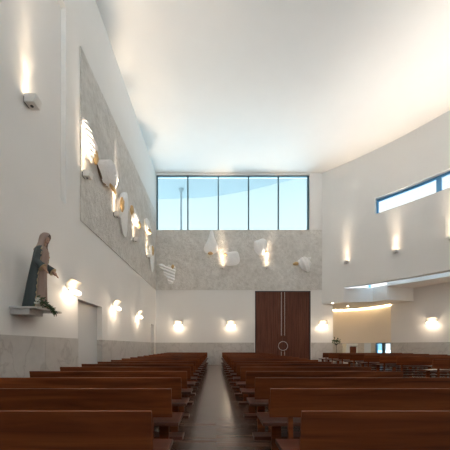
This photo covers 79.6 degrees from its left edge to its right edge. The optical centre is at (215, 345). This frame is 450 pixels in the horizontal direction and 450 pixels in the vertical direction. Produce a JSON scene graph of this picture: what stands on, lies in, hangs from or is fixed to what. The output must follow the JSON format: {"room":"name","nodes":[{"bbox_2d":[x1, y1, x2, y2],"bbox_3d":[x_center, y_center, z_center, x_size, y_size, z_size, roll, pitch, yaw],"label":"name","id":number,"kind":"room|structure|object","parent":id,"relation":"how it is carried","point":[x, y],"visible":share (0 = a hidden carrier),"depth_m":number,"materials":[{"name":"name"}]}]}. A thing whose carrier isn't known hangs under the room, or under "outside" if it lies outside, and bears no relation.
{"room":"house of worship","nodes":[
{"label":"house of worship","id":0,"kind":"room"},
{"bbox_2d":[0,0,155,342],"bbox_3d":[-4.070,-4.930,5.300,0.500,12.260,24.600,0,0,0],"label":"wall","id":1,"kind":"structure","parent":0,"point":[41,41],"depth_m":6.63,"materials":[{"name":"white paint"}]},
{"bbox_2d":[23,93,41,110],"bbox_3d":[-3.816,-5.074,5.620,0.268,0.189,0.220,0,0,0],"label":"sconce","id":2,"kind":"object","parent":1,"relation":"attached to","point":[31,100],"visible":1,"depth_m":5.56,"materials":[{"name":"white ceramic"}]},
{"bbox_2d":[9,306,61,316],"bbox_3d":[-3.570,-0.657,5.400,0.500,0.145,0.840,0,0,0],"label":"wall shelf","id":3,"kind":"object","parent":1,"relation":"attached to","point":[27,311],"visible":1,"depth_m":5.05,"materials":[{"name":"stone"}]},
{"bbox_2d":[22,232,58,308],"bbox_3d":[-3.518,-1.488,5.352,0.589,1.523,0.488,0,0,-8],"label":"saint statue","id":4,"kind":"object","parent":3,"relation":"on","point":[36,284],"visible":0.91,"depth_m":5.21,"materials":[{"name":"brown paint"}]},
{"bbox_2d":[32,295,57,316],"bbox_3d":[-3.309,-0.771,5.288,0.182,0.419,0.552,0,0,17],"label":"bouquet","id":5,"kind":"object","parent":3,"relation":"on","point":[39,301],"visible":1,"depth_m":5.24,"materials":[{"name":"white plant"}]},
{"bbox_2d":[65,278,81,295],"bbox_3d":[-3.708,-1.520,7.000,0.223,0.360,0.550,0,0,0],"label":"wall lamp","id":6,"kind":"object","parent":1,"relation":"attached to","point":[71,284],"visible":1,"depth_m":6.94,"materials":[{"name":"beige ceramic"}]},
{"bbox_2d":[0,334,155,377],"bbox_3d":[-3.914,0.500,5.050,0.212,1.400,24.100,0,0,0],"label":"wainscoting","id":7,"kind":"structure","parent":1,"relation":"attached to","point":[19,355],"depth_m":6.14,"materials":[{"name":"stone"}]},
{"bbox_2d":[78,301,96,366],"bbox_3d":[-3.969,-0.050,8.260,0.100,2.480,1.576,0,0,0],"label":"door","id":8,"kind":"structure","parent":1,"relation":"in","point":[87,314],"depth_m":8.37,"materials":[{"name":"grey paint"}]},
{"bbox_2d":[82,170,93,179],"bbox_3d":[-3.667,-4.879,7.720,0.256,0.180,0.209,0,0,0],"label":"sconce","id":9,"kind":"object","parent":1,"relation":"attached to","point":[87,174],"visible":1,"depth_m":7.64,"materials":[{"name":"white ceramic"}]},
{"bbox_2d":[82,118,98,164],"bbox_3d":[-3.683,-5.947,7.981,0.225,0.977,0.835,0,0,0],"label":"carving","id":10,"kind":"object","parent":1,"relation":"attached to","point":[91,147],"visible":1,"depth_m":7.86,"materials":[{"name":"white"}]},
{"bbox_2d":[97,159,117,193],"bbox_3d":[-3.651,-5.976,9.272,0.289,1.170,1.610,0,0,0],"label":"carving","id":11,"kind":"object","parent":1,"relation":"attached to","point":[107,170],"visible":0.98,"depth_m":9.04,"materials":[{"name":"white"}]},
{"bbox_2d":[112,299,121,310],"bbox_3d":[-3.708,-1.520,10.050,0.223,0.360,0.550,0,0,0],"label":"wall lamp","id":12,"kind":"object","parent":1,"relation":"attached to","point":[116,302],"visible":1,"depth_m":9.98,"materials":[{"name":"beige ceramic"}]},
{"bbox_2d":[113,211,121,217],"bbox_3d":[-3.667,-4.879,10.050,0.256,0.180,0.209,0,0,0],"label":"sconce","id":13,"kind":"object","parent":1,"relation":"attached to","point":[117,214],"visible":1,"depth_m":9.95,"materials":[{"name":"white ceramic"}]},
{"bbox_2d":[80,46,155,289],"bbox_3d":[-3.817,-5.975,12.340,0.045,4.890,9.520,0,0,0],"label":"wall panel","id":14,"kind":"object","parent":1,"relation":"attached to","point":[98,202],"depth_m":9.71,"materials":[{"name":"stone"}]},
{"bbox_2d":[118,192,128,236],"bbox_3d":[-3.663,-5.407,10.800,0.265,1.944,1.148,0,0,0],"label":"carving","id":15,"kind":"object","parent":1,"relation":"attached to","point":[123,208],"visible":1,"depth_m":10.71,"materials":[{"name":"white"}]},
{"bbox_2d":[129,204,140,229],"bbox_3d":[-3.663,-5.880,12.379,0.263,0.735,1.752,0,0,0],"label":"carving","id":16,"kind":"object","parent":1,"relation":"attached to","point":[135,218],"visible":1,"depth_m":12.22,"materials":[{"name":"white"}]},
{"bbox_2d":[137,310,142,318],"bbox_3d":[-3.708,-1.520,13.100,0.223,0.360,0.550,0,0,0],"label":"wall lamp","id":17,"kind":"object","parent":1,"relation":"attached to","point":[139,312],"visible":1,"depth_m":13.03,"materials":[{"name":"beige ceramic"}]},
{"bbox_2d":[144,218,150,234],"bbox_3d":[-3.657,-6.485,14.746,0.277,0.819,1.270,0,0,0],"label":"carving","id":18,"kind":"object","parent":1,"relation":"attached to","point":[146,221],"visible":1,"depth_m":14.49,"materials":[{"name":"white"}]},
{"bbox_2d":[148,245,153,271],"bbox_3d":[-3.681,-5.061,15.626,0.228,1.578,1.069,0,0,0],"label":"carving","id":19,"kind":"object","parent":1,"relation":"attached to","point":[151,248],"visible":0.98,"depth_m":15.41,"materials":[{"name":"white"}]},
{"bbox_2d":[156,173,332,351],"bbox_3d":[1.545,-4.930,17.325,11.730,12.260,0.450,0,0,0],"label":"wall","id":20,"kind":"structure","parent":0,"point":[204,315],"depth_m":17.10,"materials":[{"name":"white paint"}]},
{"bbox_2d":[159,263,175,283],"bbox_3d":[-3.062,-4.531,16.972,1.084,1.338,0.207,0,0,0],"label":"carving","id":21,"kind":"object","parent":20,"relation":"attached to","point":[169,271],"visible":1,"depth_m":16.93,"materials":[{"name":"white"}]},
{"bbox_2d":[174,321,182,325],"bbox_3d":[-2.375,-1.400,16.988,0.550,0.360,0.223,0,0,0],"label":"wall lamp","id":22,"kind":"object","parent":20,"relation":"attached to","point":[176,323],"visible":1,"depth_m":16.94,"materials":[{"name":"beige ceramic"}]},
{"bbox_2d":[204,230,217,254],"bbox_3d":[-0.314,-6.489,16.968,0.887,1.557,0.214,0,0,0],"label":"carving","id":23,"kind":"object","parent":20,"relation":"attached to","point":[211,247],"visible":1,"depth_m":16.91,"materials":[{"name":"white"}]},
{"bbox_2d":[227,321,235,325],"bbox_3d":[0.950,-1.400,16.988,0.550,0.360,0.223,0,0,0],"label":"wall lamp","id":24,"kind":"object","parent":20,"relation":"attached to","point":[229,323],"visible":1,"depth_m":16.94,"materials":[{"name":"beige ceramic"}]},
{"bbox_2d":[223,251,239,265],"bbox_3d":[0.978,-5.488,16.952,1.043,0.923,0.246,0,0,0],"label":"carving","id":25,"kind":"object","parent":20,"relation":"attached to","point":[232,258],"visible":1,"depth_m":16.93,"materials":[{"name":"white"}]},
{"bbox_2d":[156,176,308,229],"bbox_3d":[1.065,-9.095,17.280,9.750,3.530,0.120,0,0,0],"label":"window","id":26,"kind":"structure","parent":20,"relation":"in","point":[157,177],"depth_m":17.22,"materials":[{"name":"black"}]},
{"bbox_2d":[156,230,321,289],"bbox_3d":[1.445,-5.430,17.098,10.530,3.800,0.045,0,0,0],"label":"wall panel","id":27,"kind":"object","parent":20,"relation":"attached to","point":[196,269],"depth_m":17.07,"materials":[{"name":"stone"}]},
{"bbox_2d":[156,343,332,364],"bbox_3d":[1.795,0.500,17.099,11.230,1.400,0.022,0,0,0],"label":"baseboard","id":28,"kind":"structure","parent":20,"relation":"attached to","point":[214,351],"depth_m":17.09,"materials":[{"name":"stone"}]},
{"bbox_2d":[254,238,267,255],"bbox_3d":[2.826,-6.215,16.961,0.910,1.079,0.227,0,0,0],"label":"carving","id":29,"kind":"object","parent":20,"relation":"attached to","point":[260,246],"visible":1,"depth_m":16.91,"materials":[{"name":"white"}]},
{"bbox_2d":[255,291,310,359],"bbox_3d":[4.225,-1.135,17.227,3.510,4.670,0.347,0,0,0],"label":"door","id":30,"kind":"structure","parent":20,"relation":"in","point":[282,318],"depth_m":17.14,"materials":[{"name":"brown wood"}]},
{"bbox_2d":[293,257,311,271],"bbox_3d":[5.420,-5.118,16.934,1.184,0.963,0.282,0,0,0],"label":"carving","id":31,"kind":"object","parent":20,"relation":"attached to","point":[304,263],"visible":1,"depth_m":16.90,"materials":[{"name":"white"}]},
{"bbox_2d":[318,321,327,325],"bbox_3d":[6.713,-1.400,16.988,0.550,0.360,0.223,0,0,0],"label":"wall lamp","id":32,"kind":"object","parent":20,"relation":"attached to","point":[320,323],"visible":1,"depth_m":16.94,"materials":[{"name":"beige ceramic"}]},
{"bbox_2d":[96,0,449,172],"bbox_3d":[4.923,-11.160,5.075,18.487,0.400,24.950,0,0,0],"label":"ceiling","id":33,"kind":"structure","parent":0,"point":[213,86],"depth_m":10.99,"materials":[{"name":"paint"}]},
{"bbox_2d":[154,362,448,449],"bbox_3d":[6.640,1.300,6.550,21.920,0.200,27.900,0,0,0],"label":"floor","id":34,"kind":"structure","parent":0,"point":[216,421],"depth_m":4.34,"materials":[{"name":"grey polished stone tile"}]},
{"bbox_2d":[0,410,172,449],"bbox_3d":[-1.630,0.799,1.675,2.620,0.802,0.950,0,0,0],"label":"pew","id":35,"kind":"object","parent":34,"relation":"on","point":[19,429],"visible":1,"depth_m":1.67,"materials":[{"name":"brown wood"}]},
{"bbox_2d":[0,388,183,438],"bbox_3d":[-1.651,0.799,2.537,2.620,0.802,0.950,0,0,0],"label":"pew","id":36,"kind":"object","parent":34,"relation":"on","point":[158,400],"visible":0.75,"depth_m":2.53,"materials":[{"name":"brown wood"}]},
{"bbox_2d":[0,378,188,439],"bbox_3d":[-1.672,0.799,3.399,2.620,0.802,0.950,0,0,0],"label":"pew","id":37,"kind":"object","parent":34,"relation":"on","point":[174,383],"visible":0.41,"depth_m":3.38,"materials":[{"name":"brown wood"}]},
{"bbox_2d":[29,371,192,429],"bbox_3d":[-1.692,0.799,4.261,2.620,0.802,0.950,0,0,0],"label":"pew","id":38,"kind":"object","parent":34,"relation":"on","point":[33,374],"visible":0.28,"depth_m":4.24,"materials":[{"name":"brown wood"}]},
{"bbox_2d":[60,367,195,404],"bbox_3d":[-1.713,0.799,5.123,2.620,0.802,0.950,0,0,0],"label":"pew","id":39,"kind":"object","parent":34,"relation":"on","point":[188,369],"visible":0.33,"depth_m":5.10,"materials":[{"name":"brown wood"}]},
{"bbox_2d":[81,364,196,396],"bbox_3d":[-1.734,0.799,5.985,2.620,0.802,0.950,0,0,0],"label":"pew","id":40,"kind":"object","parent":34,"relation":"on","point":[83,365],"visible":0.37,"depth_m":5.96,"materials":[{"name":"brown wood"}]},
{"bbox_2d":[98,362,198,388],"bbox_3d":[-1.755,0.799,6.847,2.620,0.802,0.950,0,0,0],"label":"pew","id":41,"kind":"object","parent":34,"relation":"on","point":[193,363],"visible":0.23,"depth_m":6.83,"materials":[{"name":"brown wood"}]},
{"bbox_2d":[111,360,200,385],"bbox_3d":[-1.755,0.799,7.709,2.620,0.802,0.950,0,0,0],"label":"pew","id":42,"kind":"object","parent":34,"relation":"on","point":[195,361],"visible":0.23,"depth_m":7.69,"materials":[{"name":"brown wood"}]},
{"bbox_2d":[122,358,201,381],"bbox_3d":[-1.755,0.799,8.571,2.620,0.802,0.950,0,0,0],"label":"pew","id":43,"kind":"object","parent":34,"relation":"on","point":[198,359],"visible":0.2,"depth_m":8.55,"materials":[{"name":"brown wood"}]},
{"bbox_2d":[130,357,202,377],"bbox_3d":[-1.755,0.799,9.433,2.620,0.802,0.950,0,0,0],"label":"pew","id":44,"kind":"object","parent":34,"relation":"on","point":[130,357],"visible":0.25,"depth_m":9.40,"materials":[{"name":"brown wood"}]},
{"bbox_2d":[137,356,203,374],"bbox_3d":[-1.755,0.799,10.295,2.620,0.802,0.950,0,0,0],"label":"pew","id":45,"kind":"object","parent":34,"relation":"on","point":[200,373],"visible":0.2,"depth_m":10.27,"materials":[{"name":"brown wood"}]},
{"bbox_2d":[144,355,204,371],"bbox_3d":[-1.755,0.799,11.157,2.620,0.802,0.950,0,0,0],"label":"pew","id":46,"kind":"object","parent":34,"relation":"on","point":[144,355],"visible":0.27,"depth_m":11.13,"materials":[{"name":"brown wood"}]},
{"bbox_2d":[153,354,206,368],"bbox_3d":[-1.755,0.799,12.881,2.620,0.802,0.950,0,0,0],"label":"pew","id":47,"kind":"object","parent":34,"relation":"on","point":[153,354],"visible":0.25,"depth_m":12.85,"materials":[{"name":"brown wood"}]},
{"bbox_2d":[161,353,207,365],"bbox_3d":[-1.755,0.799,14.605,2.620,0.802,0.950,0,0,0],"label":"pew","id":48,"kind":"object","parent":34,"relation":"on","point":[161,353],"visible":0.23,"depth_m":14.58,"materials":[{"name":"brown wood"}]},
{"bbox_2d":[166,352,207,362],"bbox_3d":[-1.755,0.799,16.329,2.620,0.802,0.950,0,0,0],"label":"pew","id":49,"kind":"object","parent":34,"relation":"on","point":[166,352],"visible":0.26,"depth_m":16.30,"materials":[{"name":"brown wood"}]},
{"bbox_2d":[221,352,262,362],"bbox_3d":[1.600,0.799,16.329,2.620,0.802,0.950,0,0,0],"label":"pew","id":50,"kind":"object","parent":34,"relation":"on","point":[222,352],"visible":0.11,"depth_m":16.30,"materials":[{"name":"brown wood"}]},
{"bbox_2d":[222,353,268,365],"bbox_3d":[1.615,0.799,14.605,2.620,0.802,0.950,0,0,0],"label":"pew","id":51,"kind":"object","parent":34,"relation":"on","point":[223,353],"visible":0.18,"depth_m":14.58,"materials":[{"name":"brown wood"}]},
{"bbox_2d":[223,354,275,368],"bbox_3d":[1.631,0.799,12.881,2.620,0.802,0.950,0,0,0],"label":"pew","id":52,"kind":"object","parent":34,"relation":"on","point":[224,354],"visible":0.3,"depth_m":12.85,"materials":[{"name":"brown wood"}]},
{"bbox_2d":[224,355,285,371],"bbox_3d":[1.646,0.799,11.157,2.620,0.802,0.950,0,0,0],"label":"pew","id":53,"kind":"object","parent":34,"relation":"on","point":[226,355],"visible":0.25,"depth_m":11.13,"materials":[{"name":"brown wood"}]},
{"bbox_2d":[225,356,291,374],"bbox_3d":[1.653,0.799,10.295,2.620,0.802,0.950,0,0,0],"label":"pew","id":54,"kind":"object","parent":34,"relation":"on","point":[227,356],"visible":0.23,"depth_m":10.27,"materials":[{"name":"brown wood"}]},
{"bbox_2d":[226,357,298,377],"bbox_3d":[1.661,0.799,9.433,2.620,0.802,0.950,0,0,0],"label":"pew","id":55,"kind":"object","parent":34,"relation":"on","point":[230,376],"visible":0.26,"depth_m":9.40,"materials":[{"name":"brown wood"}]},
{"bbox_2d":[227,358,307,381],"bbox_3d":[1.669,0.799,8.571,2.620,0.802,0.950,0,0,0],"label":"pew","id":56,"kind":"object","parent":34,"relation":"on","point":[232,379],"visible":0.25,"depth_m":8.55,"materials":[{"name":"brown wood"}]},
{"bbox_2d":[229,360,317,385],"bbox_3d":[1.677,0.799,7.709,2.620,0.802,0.950,0,0,0],"label":"pew","id":57,"kind":"object","parent":34,"relation":"on","point":[232,361],"visible":0.31,"depth_m":7.69,"materials":[{"name":"brown wood"}]},
{"bbox_2d":[231,362,331,390],"bbox_3d":[1.684,0.799,6.847,2.620,0.802,0.950,0,0,0],"label":"pew","id":58,"kind":"object","parent":34,"relation":"on","point":[236,387],"visible":0.21,"depth_m":6.83,"materials":[{"name":"brown wood"}]},
{"bbox_2d":[233,364,348,396],"bbox_3d":[1.692,0.799,5.985,2.620,0.802,0.950,0,0,0],"label":"pew","id":59,"kind":"object","parent":34,"relation":"on","point":[239,366],"visible":0.27,"depth_m":5.96,"materials":[{"name":"brown wood"}]},
{"bbox_2d":[236,367,370,404],"bbox_3d":[1.699,0.799,5.123,2.620,0.802,0.950,0,0,0],"label":"pew","id":60,"kind":"object","parent":34,"relation":"on","point":[242,382],"visible":0.32,"depth_m":5.10,"materials":[{"name":"brown wood"}]},
{"bbox_2d":[240,371,403,418],"bbox_3d":[1.707,0.799,4.261,2.620,0.802,0.950,0,0,0],"label":"pew","id":61,"kind":"object","parent":34,"relation":"on","point":[250,375],"visible":0.38,"depth_m":4.24,"materials":[{"name":"brown wood"}]},
{"bbox_2d":[332,337,340,362],"bbox_3d":[7.391,0.307,16.592,0.534,1.786,0.468,0,0,0],"label":"stand","id":62,"kind":"object","parent":34,"relation":"on","point":[336,341],"visible":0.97,"depth_m":16.59,"materials":[{"name":"grey"}]},
{"bbox_2d":[319,353,365,364],"bbox_3d":[8.330,0.799,15.375,4.650,0.802,0.950,0,0,0],"label":"pew","id":63,"kind":"object","parent":34,"relation":"on","point":[325,355],"visible":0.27,"depth_m":15.37,"materials":[{"name":"brown wood"}]},
{"bbox_2d":[246,378,449,440],"bbox_3d":[1.725,0.799,3.399,2.620,0.802,0.950,0,0,0],"label":"pew","id":64,"kind":"object","parent":34,"relation":"on","point":[261,399],"visible":0.41,"depth_m":3.38,"materials":[{"name":"brown wood"}]},
{"bbox_2d":[342,344,357,362],"bbox_3d":[9.065,0.525,18.300,0.780,1.350,0.600,0,0,0],"label":"side table","id":65,"kind":"object","parent":34,"relation":"on","point":[345,347],"visible":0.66,"depth_m":18.03,"materials":[{"name":"white stone"}]},
{"bbox_2d":[350,347,355,362],"bbox_3d":[9.165,0.635,18.225,0.440,1.130,0.450,0,0,0],"label":"base cabinet","id":66,"kind":"object","parent":34,"relation":"on","point":[352,349],"visible":0.38,"depth_m":18.03,"materials":[{"name":"brown wood"}]},
{"bbox_2d":[257,388,449,449],"bbox_3d":[1.742,0.799,2.537,2.620,0.802,0.950,0,0,0],"label":"pew","id":67,"kind":"object","parent":34,"relation":"on","point":[286,404],"visible":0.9,"depth_m":2.53,"materials":[{"name":"brown wood"}]},
{"bbox_2d":[275,410,449,449],"bbox_3d":[1.760,0.799,1.675,2.620,0.802,0.950,0,0,0],"label":"pew","id":68,"kind":"object","parent":34,"relation":"on","point":[319,429],"visible":1,"depth_m":1.67,"materials":[{"name":"brown wood"}]},
{"bbox_2d":[324,353,414,367],"bbox_3d":[8.270,0.799,14.425,4.650,0.802,0.950,0,0,0],"label":"pew","id":69,"kind":"object","parent":34,"relation":"on","point":[331,355],"visible":0.3,"depth_m":14.40,"materials":[{"name":"brown wood"}]},
{"bbox_2d":[333,354,431,367],"bbox_3d":[8.370,0.799,13.475,4.650,0.802,0.950,0,0,0],"label":"pew","id":70,"kind":"object","parent":34,"relation":"on","point":[341,356],"visible":0.23,"depth_m":13.47,"materials":[{"name":"brown wood"}]},
{"bbox_2d":[344,354,448,371],"bbox_3d":[8.470,0.799,12.525,4.650,0.802,0.950,0,0,0],"label":"pew","id":71,"kind":"object","parent":34,"relation":"on","point":[353,357],"visible":0.25,"depth_m":12.49,"materials":[{"name":"brown wood"}]},
{"bbox_2d":[357,355,449,373],"bbox_3d":[8.600,0.799,11.575,4.650,0.802,0.950,0,0,0],"label":"pew","id":72,"kind":"object","parent":34,"relation":"on","point":[368,359],"visible":0.51,"depth_m":11.56,"materials":[{"name":"brown wood"}]},
{"bbox_2d":[372,356,449,377],"bbox_3d":[8.700,0.799,10.625,4.650,0.802,0.950,0,0,0],"label":"pew","id":73,"kind":"object","parent":34,"relation":"on","point":[383,359],"visible":0.38,"depth_m":10.61,"materials":[{"name":"brown wood"}]},
{"bbox_2d":[387,357,449,377],"bbox_3d":[8.730,0.799,9.675,4.650,0.802,0.950,0,0,0],"label":"pew","id":74,"kind":"object","parent":34,"relation":"on","point":[401,362],"visible":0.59,"depth_m":9.67,"materials":[{"name":"brown wood"}]},
{"bbox_2d":[419,359,449,377],"bbox_3d":[8.730,0.799,8.075,4.650,0.802,0.950,0,0,0],"label":"pew","id":75,"kind":"object","parent":34,"relation":"on","point":[437,363],"visible":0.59,"depth_m":8.09,"materials":[{"name":"brown wood"}]},
{"bbox_2d":[333,305,390,342],"bbox_3d":[9.261,-0.760,18.467,4.066,3.920,2.814,0,0,0],"label":"wall niche","id":76,"kind":"object","parent":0,"point":[372,325],"visible":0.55,"depth_m":18.91,"materials":[{"name":"paint"}]},
{"bbox_2d":[333,343,377,361],"bbox_3d":[9.772,0.500,19.206,3.011,1.400,0.736,0,0,31],"label":"baseboard","id":77,"kind":"structure","parent":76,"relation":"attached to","point":[360,348],"depth_m":19.13,"materials":[{"name":"stone"}]},
{"bbox_2d":[364,343,370,352],"bbox_3d":[10.480,0.410,18.677,0.030,1.180,0.454,0,0,-33],"label":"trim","id":78,"kind":"structure","parent":77,"relation":"attached to","point":[367,346],"depth_m":18.67,"materials":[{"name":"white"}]},
{"bbox_2d":[333,304,390,310],"bbox_3d":[10.011,-2.587,18.613,3.637,0.055,0.866,0,0,44],"label":"light strip","id":79,"kind":"object","parent":76,"relation":"attached to","point":[390,304],"visible":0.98,"depth_m":18.84,"materials":[{"name":"beige"}]},
{"bbox_2d":[376,343,390,352],"bbox_3d":[10.975,0.375,17.664,0.128,1.150,1.256,0,0,-15],"label":"window","id":80,"kind":"structure","parent":76,"relation":"attached to","point":[383,344],"depth_m":17.64,"materials":[{"name":"blue"}]},
{"bbox_2d":[326,285,413,309],"bbox_3d":[9.103,-3.040,17.775,5.034,0.840,4.850,0,0,0],"label":"ceiling","id":81,"kind":"structure","parent":0,"point":[354,298],"depth_m":16.09,"materials":[{"name":"white paint"}]},
{"bbox_2d":[322,110,449,303],"bbox_3d":[12.019,-6.860,5.734,3.870,8.400,25.629,0,0,-17],"label":"wall","id":82,"kind":"structure","parent":0,"point":[352,230],"depth_m":14.73,"materials":[{"name":"white paint"}]},
{"bbox_2d":[376,171,449,213],"bbox_3d":[11.942,-7.810,10.296,0.975,0.880,11.502,0,0,-25],"label":"window","id":83,"kind":"structure","parent":82,"relation":"in","point":[438,179],"depth_m":13.71,"materials":[{"name":"blue"}]},
{"bbox_2d":[387,272,449,287],"bbox_3d":[13.866,-3.650,5.000,8.268,0.500,24.000,0,0,0],"label":"ceiling","id":84,"kind":"structure","parent":0,"point":[444,277],"depth_m":14.50,"materials":[{"name":"white paint"}]},
{"bbox_2d":[391,282,449,342],"bbox_3d":[14.699,-1.200,5.271,2.202,4.800,24.736,0,0,-12],"label":"wall","id":85,"kind":"structure","parent":0,"point":[408,319],"depth_m":15.45,"materials":[{"name":"white paint"}]},
{"bbox_2d":[391,342,449,354],"bbox_3d":[14.555,0.500,5.229,1.926,1.400,24.609,0,0,-12],"label":"baseboard","id":86,"kind":"structure","parent":85,"relation":"attached to","point":[406,347],"depth_m":15.48,"materials":[{"name":"stone"}]},
{"bbox_2d":[426,317,437,323],"bbox_3d":[11.981,-1.400,14.980,0.223,0.360,0.550,0,0,-27],"label":"wall lamp","id":87,"kind":"object","parent":85,"relation":"attached to","point":[430,320],"visible":1,"depth_m":14.94,"materials":[{"name":"beige ceramic"}]},
{"label":"outside","id":88,"kind":"structure","parent":0,"visible":0},
{"bbox_2d":[158,179,292,198],"bbox_3d":[0.269,-15.050,22.460,15.862,0.500,9.521,0,0,0],"label":"canopy","id":89,"kind":"object","parent":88,"point":[167,188],"visible":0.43,"depth_m":25.09,"materials":[{"name":"grey"}]},
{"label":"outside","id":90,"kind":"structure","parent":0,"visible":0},
{"bbox_3d":[0.000,1.625,25.000,120.000,0.350,130.000,0,0,0],"label":"ground","id":91,"kind":"structure","parent":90,"visible":0},
{"bbox_2d":[179,188,183,229],"bbox_3d":[-3.287,-6.800,25.500,0.507,16.000,0.520,0,0,0],"label":"column","id":92,"kind":"structure","parent":91,"relation":"on","point":[180,189],"depth_m":25.42,"materials":[{"name":"grey"}]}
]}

